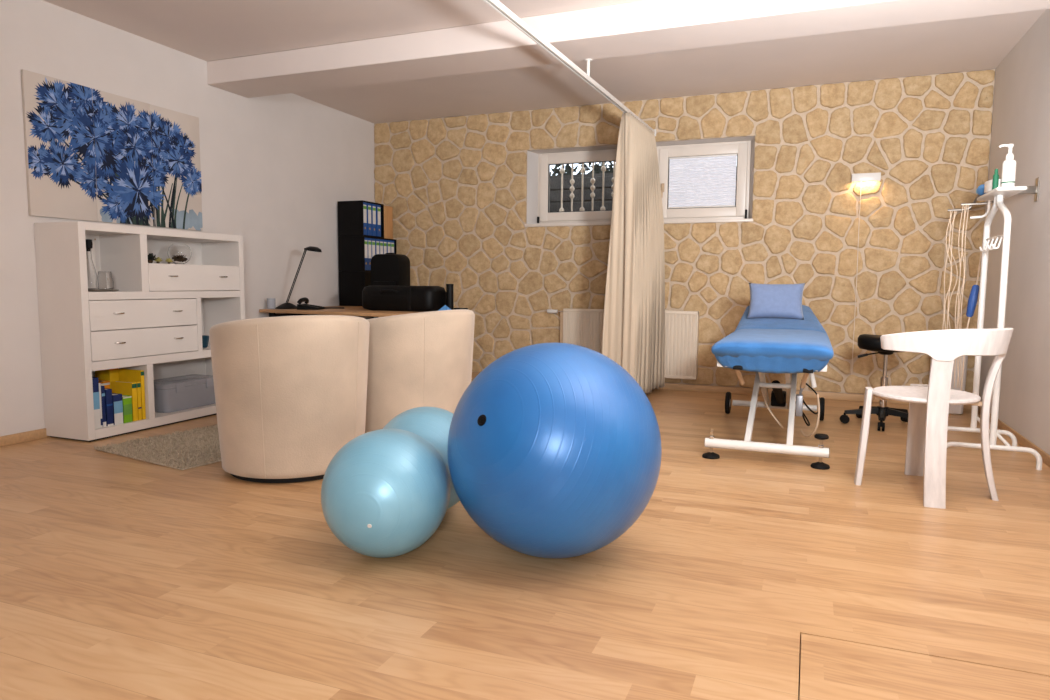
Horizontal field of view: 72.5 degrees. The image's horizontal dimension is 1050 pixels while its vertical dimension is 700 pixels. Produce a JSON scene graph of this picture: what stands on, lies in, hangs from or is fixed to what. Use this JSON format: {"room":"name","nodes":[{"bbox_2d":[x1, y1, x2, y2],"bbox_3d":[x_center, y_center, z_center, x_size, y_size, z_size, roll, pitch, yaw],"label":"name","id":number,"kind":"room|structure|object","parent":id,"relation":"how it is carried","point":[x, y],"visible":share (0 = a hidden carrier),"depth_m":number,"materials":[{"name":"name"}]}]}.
{"room":"care facility","nodes":[
{"label":"care facility","id":0,"kind":"room"},
{"bbox_2d":[0,0,374,435],"bbox_3d":[-3.295,-0.710,3.429,0.120,2.760,9.200,3,6,21],"label":"wall","id":1,"kind":"structure","parent":0,"point":[276,170],"depth_m":5.43,"materials":[{"name":"white paint"}]},
{"bbox_2d":[0,428,49,446],"bbox_3d":[-3.246,0.579,3.514,0.014,0.058,8.980,3,6,21],"label":"baseboard","id":2,"kind":"structure","parent":1,"relation":"attached to","point":[21,437],"depth_m":4.22,"materials":[{"name":"brown wood"}]},
{"bbox_2d":[21,69,202,230],"bbox_3d":[-2.666,-1.257,4.760,0.028,0.832,1.283,3,6,21],"label":"picture","id":3,"kind":"object","parent":1,"relation":"attached to","point":[91,154],"visible":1,"depth_m":4.63,"materials":[{"name":"blue paper"}]},
{"bbox_2d":[0,378,1049,699],"bbox_3d":[-0.681,0.750,2.519,5.726,0.060,9.200,3,6,21],"label":"floor","id":4,"kind":"structure","parent":0,"point":[122,578],"depth_m":2.29,"materials":[{"name":"brown wood"}]},
{"bbox_2d":[34,221,244,441],"bbox_3d":[-2.491,-0.156,4.822,0.395,1.290,1.291,3,6,21],"label":"cabinet","id":5,"kind":"object","parent":4,"relation":"on","point":[157,319],"visible":0.9,"depth_m":4.51,"materials":[{"name":"white paint"}]},
{"bbox_2d":[92,377,100,428],"bbox_3d":[-2.664,0.315,4.324,0.211,0.305,0.046,3,6,21],"label":"book","id":6,"kind":"object","parent":5,"relation":"in","point":[96,401],"visible":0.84,"depth_m":4.29,"materials":[{"name":"blue paper"}]},
{"bbox_2d":[99,383,102,426],"bbox_3d":[-2.646,0.330,4.354,0.191,0.270,0.012,3,6,21],"label":"book","id":7,"kind":"object","parent":5,"relation":"in","point":[101,420],"visible":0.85,"depth_m":4.32,"materials":[{"name":"white paper"}]},
{"bbox_2d":[101,386,105,426],"bbox_3d":[-2.635,0.338,4.373,0.181,0.250,0.022,3,6,21],"label":"book","id":8,"kind":"object","parent":5,"relation":"in","point":[102,387],"visible":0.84,"depth_m":4.34,"materials":[{"name":"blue paper"}]},
{"bbox_2d":[88,289,118,291],"bbox_3d":[-2.635,-0.367,4.418,0.234,0.012,0.234,3,6,21],"label":"round tray","id":9,"kind":"object","parent":5,"relation":"in","point":[114,289],"visible":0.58,"depth_m":4.35,"materials":[{"name":"metal"}]},
{"bbox_2d":[86,239,98,289],"bbox_3d":[-2.636,-0.515,4.332,0.092,0.308,0.092,3,6,21],"label":"glass carafe","id":10,"kind":"object","parent":9,"relation":"on","point":[93,283],"visible":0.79,"depth_m":4.31,"materials":[{"name":"clear glass"}]},
{"bbox_2d":[91,241,95,269],"bbox_3d":[-2.686,-0.519,4.408,0.080,0.300,0.080,3,6,21],"label":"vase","id":11,"kind":"object","parent":9,"relation":"on","point":[93,248],"visible":0.12,"depth_m":4.40,"materials":[{"name":"white ceramic"}]},
{"bbox_2d":[98,271,113,289],"bbox_3d":[-2.609,-0.431,4.450,0.094,0.118,0.094,3,6,21],"label":"drinking glass","id":12,"kind":"object","parent":9,"relation":"on","point":[105,279],"visible":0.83,"depth_m":4.42,"materials":[{"name":"clear glass"}]},
{"bbox_2d":[98,380,109,388],"bbox_3d":[-2.718,0.319,4.570,0.131,0.250,0.061,3,6,21],"label":"book","id":13,"kind":"object","parent":5,"relation":"in","point":[105,383],"visible":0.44,"depth_m":4.55,"materials":[{"name":"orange paper"}]},
{"bbox_2d":[95,368,118,388],"bbox_3d":[-2.698,0.271,4.631,0.131,0.335,0.065,3,6,21],"label":"book","id":14,"kind":"object","parent":5,"relation":"in","point":[110,375],"visible":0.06,"depth_m":4.59,"materials":[{"name":"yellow paper"}]},
{"bbox_2d":[105,388,113,425],"bbox_3d":[-2.613,0.348,4.403,0.171,0.225,0.040,3,6,21],"label":"book","id":15,"kind":"object","parent":5,"relation":"in","point":[108,392],"visible":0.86,"depth_m":4.37,"materials":[{"name":"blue paper"}]},
{"bbox_2d":[112,393,122,424],"bbox_3d":[-2.589,0.364,4.453,0.171,0.185,0.060,3,6,21],"label":"book","id":16,"kind":"object","parent":5,"relation":"in","point":[117,402],"visible":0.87,"depth_m":4.42,"materials":[{"name":"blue paper"}]},
{"bbox_2d":[111,381,137,420],"bbox_3d":[-2.548,0.324,4.559,0.181,0.245,0.034,3,6,21],"label":"book","id":17,"kind":"object","parent":5,"relation":"in","point":[119,387],"visible":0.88,"depth_m":4.53,"materials":[{"name":"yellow paper"}]},
{"bbox_2d":[122,395,132,422],"bbox_3d":[-2.563,0.369,4.513,0.171,0.165,0.061,3,6,21],"label":"book","id":18,"kind":"object","parent":5,"relation":"in","point":[126,399],"visible":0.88,"depth_m":4.48,"materials":[{"name":"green paper"}]},
{"bbox_2d":[120,380,141,419],"bbox_3d":[-2.536,0.321,4.590,0.181,0.245,0.025,3,6,21],"label":"book","id":19,"kind":"object","parent":5,"relation":"in","point":[139,407],"visible":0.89,"depth_m":4.56,"materials":[{"name":"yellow paper"}]},
{"bbox_2d":[118,369,145,419],"bbox_3d":[-2.534,0.284,4.617,0.201,0.315,0.025,3,6,21],"label":"book","id":20,"kind":"object","parent":5,"relation":"in","point":[124,374],"visible":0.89,"depth_m":4.58,"materials":[{"name":"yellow paper"}]},
{"bbox_2d":[148,253,157,262],"bbox_3d":[-2.485,-0.610,4.757,0.088,0.073,0.090,-1,6,-17],"label":"tuft","id":21,"kind":"object","parent":5,"relation":"in","point":[151,257],"visible":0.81,"depth_m":4.74,"materials":[{"name":"green plant"}]},
{"bbox_2d":[167,244,191,263],"bbox_3d":[-2.404,-0.668,4.984,0.154,0.138,0.154,3,6,21],"label":"glass bowl","id":22,"kind":"object","parent":5,"relation":"in","point":[179,253],"visible":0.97,"depth_m":4.93,"materials":[{"name":"clear glass"}]},
{"bbox_2d":[154,374,215,412],"bbox_3d":[-2.428,0.302,5.054,0.287,0.200,0.512,3,6,21],"label":"storage box","id":23,"kind":"object","parent":5,"relation":"in","point":[182,395],"visible":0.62,"depth_m":4.95,"materials":[{"name":"plastic"}]},
{"bbox_2d":[202,335,208,347],"bbox_3d":[-2.344,-0.060,5.204,0.094,0.085,0.094,3,6,21],"label":"cup","id":24,"kind":"object","parent":5,"relation":"in","point":[205,338],"visible":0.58,"depth_m":5.18,"materials":[{"name":"teal ceramic"}]},
{"bbox_2d":[94,424,220,469],"bbox_3d":[-1.706,0.521,4.430,0.851,0.026,1.453,4,6,31],"label":"shaggy rug","id":25,"kind":"object","parent":4,"relation":"on","point":[198,447],"visible":0.36,"depth_m":4.02,"materials":[{"name":"beige carpet"}]},
{"bbox_2d":[209,315,369,482],"bbox_3d":[-1.170,0.210,3.646,0.774,0.800,0.708,-3,6,-33],"label":"tub chair","id":26,"kind":"object","parent":4,"relation":"on","point":[290,391],"visible":0.94,"depth_m":3.36,"materials":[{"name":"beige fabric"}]},
{"bbox_2d":[259,306,429,318],"bbox_3d":[-1.118,-0.006,6.382,1.778,0.724,1.925,3,6,21],"label":"desk","id":27,"kind":"object","parent":4,"relation":"on","point":[348,310],"visible":0.07,"depth_m":5.75,"materials":[{"name":"brown wood"}]},
{"bbox_2d":[266,298,275,308],"bbox_3d":[-2.138,-0.391,6.032,0.072,0.090,0.072,3,6,21],"label":"pen cup","id":28,"kind":"object","parent":27,"relation":"on","point":[271,302],"visible":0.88,"depth_m":6.00,"materials":[{"name":"plastic"}]},
{"bbox_2d":[276,246,321,308],"bbox_3d":[-1.913,-0.611,6.063,0.458,0.527,0.200,3,6,21],"label":"desk lamp","id":29,"kind":"object","parent":27,"relation":"on","point":[286,305],"visible":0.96,"depth_m":6.06,"materials":[{"name":"black plastic"}]},
{"bbox_2d":[297,297,343,309],"bbox_3d":[-1.732,-0.397,6.083,0.307,0.099,0.335,1,5,2],"label":"desk phone","id":30,"kind":"object","parent":27,"relation":"on","point":[300,306],"visible":1,"depth_m":5.96,"materials":[{"name":"black plastic"}]},
{"bbox_2d":[371,253,409,285],"bbox_3d":[-1.181,-0.606,6.272,0.304,0.489,0.184,3,6,25],"label":"bag","id":31,"kind":"object","parent":27,"relation":"on","point":[387,268],"visible":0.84,"depth_m":6.19,"materials":[{"name":"black leather"}]},
{"bbox_2d":[362,285,445,311],"bbox_3d":[-1.010,-0.428,5.904,0.710,0.205,0.329,3,6,25],"label":"case","id":32,"kind":"object","parent":27,"relation":"on","point":[374,297],"visible":0.95,"depth_m":5.77,"materials":[{"name":"black plastic"}]},
{"bbox_2d":[438,305,450,310],"bbox_3d":[-0.625,-0.325,5.619,0.120,0.058,0.100,3,6,21],"label":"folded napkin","id":33,"kind":"object","parent":27,"relation":"on","point":[445,307],"visible":0.33,"depth_m":5.60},
{"bbox_2d":[446,284,453,309],"bbox_3d":[-0.613,-0.428,5.843,0.062,0.222,0.062,3,6,21],"label":"vase","id":34,"kind":"object","parent":27,"relation":"on","point":[449,287],"visible":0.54,"depth_m":5.82,"materials":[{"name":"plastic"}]},
{"bbox_3d":[-1.566,-0.616,7.188,0.300,0.334,0.580,3,6,21],"label":"box","id":35,"kind":"object","parent":27,"relation":"on","visible":0},
{"bbox_2d":[338,236,396,271],"bbox_3d":[-1.566,-0.950,7.158,0.295,0.334,0.580,3,6,21],"label":"box","id":36,"kind":"object","parent":35,"relation":"on","point":[351,249],"visible":0.61,"depth_m":6.89,"materials":[{"name":"black laminate"}]},
{"bbox_2d":[338,200,383,237],"bbox_3d":[-1.607,-1.274,7.029,0.285,0.334,0.365,3,6,21],"label":"box","id":37,"kind":"object","parent":36,"relation":"on","point":[350,213],"visible":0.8,"depth_m":6.87,"materials":[{"name":"black laminate"}]},
{"bbox_2d":[363,202,366,234],"bbox_3d":[-1.644,-1.263,6.905,0.242,0.308,0.067,3,6,21],"label":"ring binder","id":38,"kind":"object","parent":37,"relation":"in","point":[364,203],"visible":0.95,"depth_m":6.86,"materials":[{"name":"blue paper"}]},
{"bbox_2d":[367,203,371,235],"bbox_3d":[-1.615,-1.270,6.980,0.242,0.308,0.067,3,6,21],"label":"ring binder","id":39,"kind":"object","parent":37,"relation":"in","point":[369,217],"visible":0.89,"depth_m":6.93,"materials":[{"name":"blue cardboard"}]},
{"bbox_2d":[371,204,375,235],"bbox_3d":[-1.587,-1.276,7.056,0.242,0.308,0.067,3,6,21],"label":"ring binder","id":40,"kind":"object","parent":37,"relation":"in","point":[373,206],"visible":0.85,"depth_m":7.01,"materials":[{"name":"blue cardboard"}]},
{"bbox_2d":[376,205,380,236],"bbox_3d":[-1.554,-1.283,7.130,0.242,0.308,0.067,3,6,21],"label":"ring binder","id":41,"kind":"object","parent":37,"relation":"in","point":[378,207],"visible":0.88,"depth_m":7.08,"materials":[{"name":"blue cardboard"}]},
{"bbox_2d":[365,238,367,269],"bbox_3d":[-1.639,-0.928,6.927,0.242,0.308,0.067,3,6,21],"label":"ring binder","id":42,"kind":"object","parent":36,"relation":"in","point":[366,239],"visible":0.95,"depth_m":6.89,"materials":[{"name":"white cardboard"}]},
{"bbox_2d":[368,238,371,269],"bbox_3d":[-1.615,-0.934,6.990,0.242,0.308,0.067,3,6,21],"label":"ring binder","id":43,"kind":"object","parent":36,"relation":"in","point":[369,239],"visible":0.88,"depth_m":6.95,"materials":[{"name":"white cardboard"}]},
{"bbox_2d":[372,239,375,256],"bbox_3d":[-1.592,-0.940,7.054,0.242,0.308,0.067,3,6,21],"label":"ring binder","id":44,"kind":"object","parent":36,"relation":"in","point":[373,240],"visible":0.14,"depth_m":7.00,"materials":[{"name":"white cardboard"}]},
{"bbox_2d":[375,239,379,253],"bbox_3d":[-1.564,-0.945,7.116,0.242,0.308,0.067,3,6,21],"label":"ring binder","id":45,"kind":"object","parent":36,"relation":"in","point":[377,241],"visible":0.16,"depth_m":7.06,"materials":[{"name":"white cardboard"}]},
{"bbox_2d":[380,239,382,253],"bbox_3d":[-1.540,-0.951,7.180,0.242,0.308,0.067,3,6,21],"label":"ring binder","id":46,"kind":"object","parent":36,"relation":"in","point":[381,240],"visible":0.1,"depth_m":7.13,"materials":[{"name":"white cardboard"}]},
{"bbox_2d":[383,240,386,253],"bbox_3d":[-1.516,-0.957,7.244,0.242,0.308,0.067,3,6,21],"label":"ring binder","id":47,"kind":"object","parent":36,"relation":"in","point":[384,241],"visible":0.13,"depth_m":7.18,"materials":[{"name":"white cardboard"}]},
{"bbox_2d":[384,205,392,238],"bbox_3d":[-1.507,-1.292,7.274,0.290,0.325,0.150,3,6,21],"label":"box","id":48,"kind":"object","parent":36,"relation":"on","point":[388,211],"visible":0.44,"depth_m":7.21,"materials":[{"name":"orange cardboard"}]},
{"bbox_2d":[387,240,390,252],"bbox_3d":[-1.488,-0.962,7.306,0.242,0.308,0.067,3,6,21],"label":"ring binder","id":49,"kind":"object","parent":36,"relation":"in","point":[388,241],"visible":0.17,"depth_m":7.25,"materials":[{"name":"white cardboard"}]},
{"bbox_2d":[391,241,393,252],"bbox_3d":[-1.464,-0.968,7.370,0.242,0.308,0.067,3,6,21],"label":"ring binder","id":50,"kind":"object","parent":36,"relation":"in","point":[392,242],"visible":0.14,"depth_m":7.31,"materials":[{"name":"white cardboard"}]},
{"bbox_2d":[321,407,459,557],"bbox_3d":[-0.450,0.478,2.751,0.444,0.441,0.921,1,5,9],"label":"ball","id":51,"kind":"object","parent":4,"relation":"on","point":[387,490],"visible":0.94,"depth_m":2.37,"materials":[{"name":"teal plastic"}]},
{"bbox_2d":[365,309,474,432],"bbox_3d":[-0.670,0.143,4.398,0.708,0.800,0.774,4,6,31],"label":"tub chair","id":52,"kind":"object","parent":4,"relation":"on","point":[422,359],"visible":0.62,"depth_m":4.07,"materials":[{"name":"beige fabric"}]},
{"bbox_2d":[448,343,661,557],"bbox_3d":[0.102,0.348,2.536,0.748,0.749,0.748,-2,6,-23],"label":"exercise ball","id":53,"kind":"object","parent":4,"relation":"on","point":[554,449],"visible":1,"depth_m":2.25,"materials":[{"name":"blue plastic"}]},
{"bbox_2d":[702,305,833,469],"bbox_3d":[1.593,0.132,4.619,0.687,0.816,1.969,3,6,21],"label":"table","id":54,"kind":"object","parent":4,"relation":"on","point":[761,345],"visible":0.97,"depth_m":3.92,"materials":[{"name":"blue fabric"}]},
{"bbox_2d":[711,328,833,360],"bbox_3d":[1.499,-0.043,4.280,0.604,0.108,1.298,3,6,21],"label":"cushion","id":55,"kind":"object","parent":54,"relation":"on","point":[743,344],"depth_m":3.76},
{"bbox_2d":[747,283,804,319],"bbox_3d":[1.771,-0.347,5.057,0.382,0.254,0.156,2,6,18],"label":"pillow","id":56,"kind":"object","parent":54,"relation":"on","point":[766,300],"visible":1,"depth_m":5.01,"materials":[{"name":"blue fabric"}]},
{"bbox_2d":[735,305,826,333],"bbox_3d":[1.841,-0.201,5.129,0.593,0.242,0.784,3,6,21],"label":"cushion","id":57,"kind":"object","parent":54,"relation":"on","point":[810,322],"depth_m":4.94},
{"bbox_2d":[840,334,907,430],"bbox_3d":[2.462,0.207,4.920,0.529,0.623,0.520,3,6,21],"label":"stool","id":58,"kind":"object","parent":4,"relation":"on","point":[869,342],"visible":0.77,"depth_m":4.91,"materials":[{"name":"black leather"}]},
{"bbox_2d":[854,328,1013,508],"bbox_3d":[1.896,0.274,3.314,0.617,0.779,0.549,-2,6,-24],"label":"chair","id":59,"kind":"object","parent":4,"relation":"on","point":[926,445],"visible":1,"depth_m":3.13,"materials":[{"name":"white wood"}]},
{"bbox_2d":[930,355,967,414],"bbox_3d":[3.218,0.176,5.452,0.236,0.600,0.236,3,6,21],"label":"waste bin","id":60,"kind":"object","parent":4,"relation":"on","point":[953,409],"visible":0.23,"depth_m":5.34,"materials":[{"name":"white paint"}]},
{"bbox_2d":[947,186,1041,469],"bbox_3d":[2.590,-0.135,4.016,0.484,1.475,0.527,3,6,21],"label":"coat stand","id":61,"kind":"object","parent":4,"relation":"on","point":[998,194],"visible":0.87,"depth_m":3.85,"materials":[{"name":"white metal"}]},
{"bbox_2d":[976,184,985,195],"bbox_3d":[2.622,-0.916,4.074,0.084,0.064,0.170,2,5,12],"label":"tube","id":62,"kind":"object","parent":61,"relation":"on","point":[980,190],"visible":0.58,"depth_m":4.08,"materials":[{"name":"teal plastic"}]},
{"bbox_2d":[984,179,1000,192],"bbox_3d":[2.575,-0.900,3.932,0.060,0.062,0.110,2,5,14],"label":"carton","id":63,"kind":"object","parent":61,"relation":"on","point":[988,184],"visible":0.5,"depth_m":3.92,"materials":[{"name":"cardboard"}]},
{"bbox_2d":[992,169,998,189],"bbox_3d":[2.531,-0.917,3.850,0.028,0.111,0.028,3,6,21],"label":"flask","id":64,"kind":"object","parent":61,"relation":"on","point":[995,183],"visible":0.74,"depth_m":3.84,"materials":[{"name":"green plastic"}]},
{"bbox_2d":[999,144,1015,186],"bbox_3d":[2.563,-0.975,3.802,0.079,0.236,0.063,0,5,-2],"label":"pump bottle","id":65,"kind":"object","parent":61,"relation":"on","point":[1009,165],"visible":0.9,"depth_m":3.78,"materials":[{"name":"white plastic"}]},
{"bbox_2d":[43,0,1045,123],"bbox_3d":[-0.628,-1.926,2.355,5.766,0.100,9.420,3,6,21],"label":"ceiling","id":66,"kind":"structure","parent":0,"point":[206,30],"depth_m":5.05,"materials":[{"name":"paint"}]},
{"bbox_2d":[207,0,1049,97],"bbox_3d":[0.250,-1.990,4.575,5.526,0.171,0.417,3,6,21],"label":"ceiling beam","id":67,"kind":"structure","parent":66,"relation":"attached to","point":[649,26],"depth_m":4.41,"materials":[{"name":"paint"}]},
{"bbox_2d":[374,69,994,406],"bbox_3d":[1.037,-0.980,6.685,5.726,2.760,0.332,3,6,21],"label":"wall","id":68,"kind":"structure","parent":0,"point":[455,187],"depth_m":6.10,"materials":[{"name":"stone"}]},
{"bbox_2d":[525,145,616,226],"bbox_3d":[0.570,-1.550,6.817,1.110,0.745,0.307,3,6,21],"label":"window","id":69,"kind":"structure","parent":68,"relation":"in","point":[566,186],"depth_m":6.91,"materials":[{"name":"white paint"}]},
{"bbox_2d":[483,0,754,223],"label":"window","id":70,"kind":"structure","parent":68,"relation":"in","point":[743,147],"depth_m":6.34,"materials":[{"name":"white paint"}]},
{"bbox_2d":[602,113,665,393],"bbox_3d":[0.927,-0.759,5.965,0.319,2.233,0.968,3,6,26],"label":"curtain","id":71,"kind":"object","parent":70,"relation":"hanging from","point":[634,335],"visible":0.96,"depth_m":5.68,"materials":[{"name":"beige fabric"}]},
{"bbox_2d":[668,154,736,208],"bbox_3d":[1.597,-1.520,6.468,0.600,0.459,0.022,3,6,21],"label":"blind","id":72,"kind":"object","parent":70,"relation":"attached to","point":[708,180],"visible":1,"depth_m":6.46,"materials":[{"name":"white fabric"}]},
{"bbox_2d":[547,308,698,379],"bbox_3d":[0.877,-0.070,6.628,1.421,0.607,0.102,3,6,21],"label":"radiator","id":73,"kind":"object","parent":68,"relation":"attached to","point":[581,327],"visible":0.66,"depth_m":6.41,"materials":[{"name":"metal"}]},
{"bbox_2d":[472,372,970,407],"bbox_3d":[0.975,0.317,6.673,5.498,0.058,0.016,3,6,21],"label":"baseboard","id":74,"kind":"structure","parent":68,"relation":"attached to","point":[669,386],"depth_m":6.27,"materials":[{"name":"brown wood"}]},
{"bbox_2d":[851,172,880,374],"bbox_3d":[2.736,-0.605,5.834,0.210,1.632,0.078,3,6,21],"label":"wall sconce","id":75,"kind":"object","parent":68,"relation":"attached to","point":[859,177],"visible":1,"depth_m":5.75,"materials":[{"name":"white metal"}]},
{"bbox_2d":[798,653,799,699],"bbox_3d":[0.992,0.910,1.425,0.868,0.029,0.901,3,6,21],"label":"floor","id":76,"kind":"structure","parent":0,"point":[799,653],"depth_m":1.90,"materials":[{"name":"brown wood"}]},
{"bbox_2d":[799,633,1049,699],"bbox_3d":[0.992,0.866,1.420,0.843,0.060,0.874,3,6,21],"label":"floor hatch","id":77,"kind":"object","parent":76,"relation":"on","point":[830,669],"visible":1,"depth_m":1.76,"materials":[{"name":"brown wood"}]},
{"bbox_2d":[979,9,1049,454],"bbox_3d":[1.953,-0.478,1.360,0.120,2.760,9.200,3,6,21],"label":"wall","id":78,"kind":"structure","parent":0,"point":[1021,97],"depth_m":4.47,"materials":[{"name":"white paint"}]},
{"bbox_2d":[942,177,1039,387],"bbox_3d":[2.848,-0.394,4.424,0.462,1.290,0.080,3,6,29],"label":"rack","id":79,"kind":"object","parent":78,"relation":"attached to","point":[1034,190],"visible":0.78,"depth_m":4.48,"materials":[{"name":"metal"}]},
{"bbox_2d":[961,215,987,390],"bbox_3d":[2.799,-0.295,4.463,0.050,1.200,0.081,-5,7,-44],"label":"cord","id":80,"kind":"object","parent":79,"relation":"hanging from","point":[972,301],"visible":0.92,"depth_m":4.45,"materials":[{"name":"plastic"}]},
{"bbox_2d":[971,406,1049,466],"bbox_3d":[1.878,0.805,1.495,0.014,0.058,8.980,3,6,21],"label":"baseboard","id":81,"kind":"structure","parent":78,"relation":"attached to","point":[1021,440],"depth_m":4.29,"materials":[{"name":"brown wood"}]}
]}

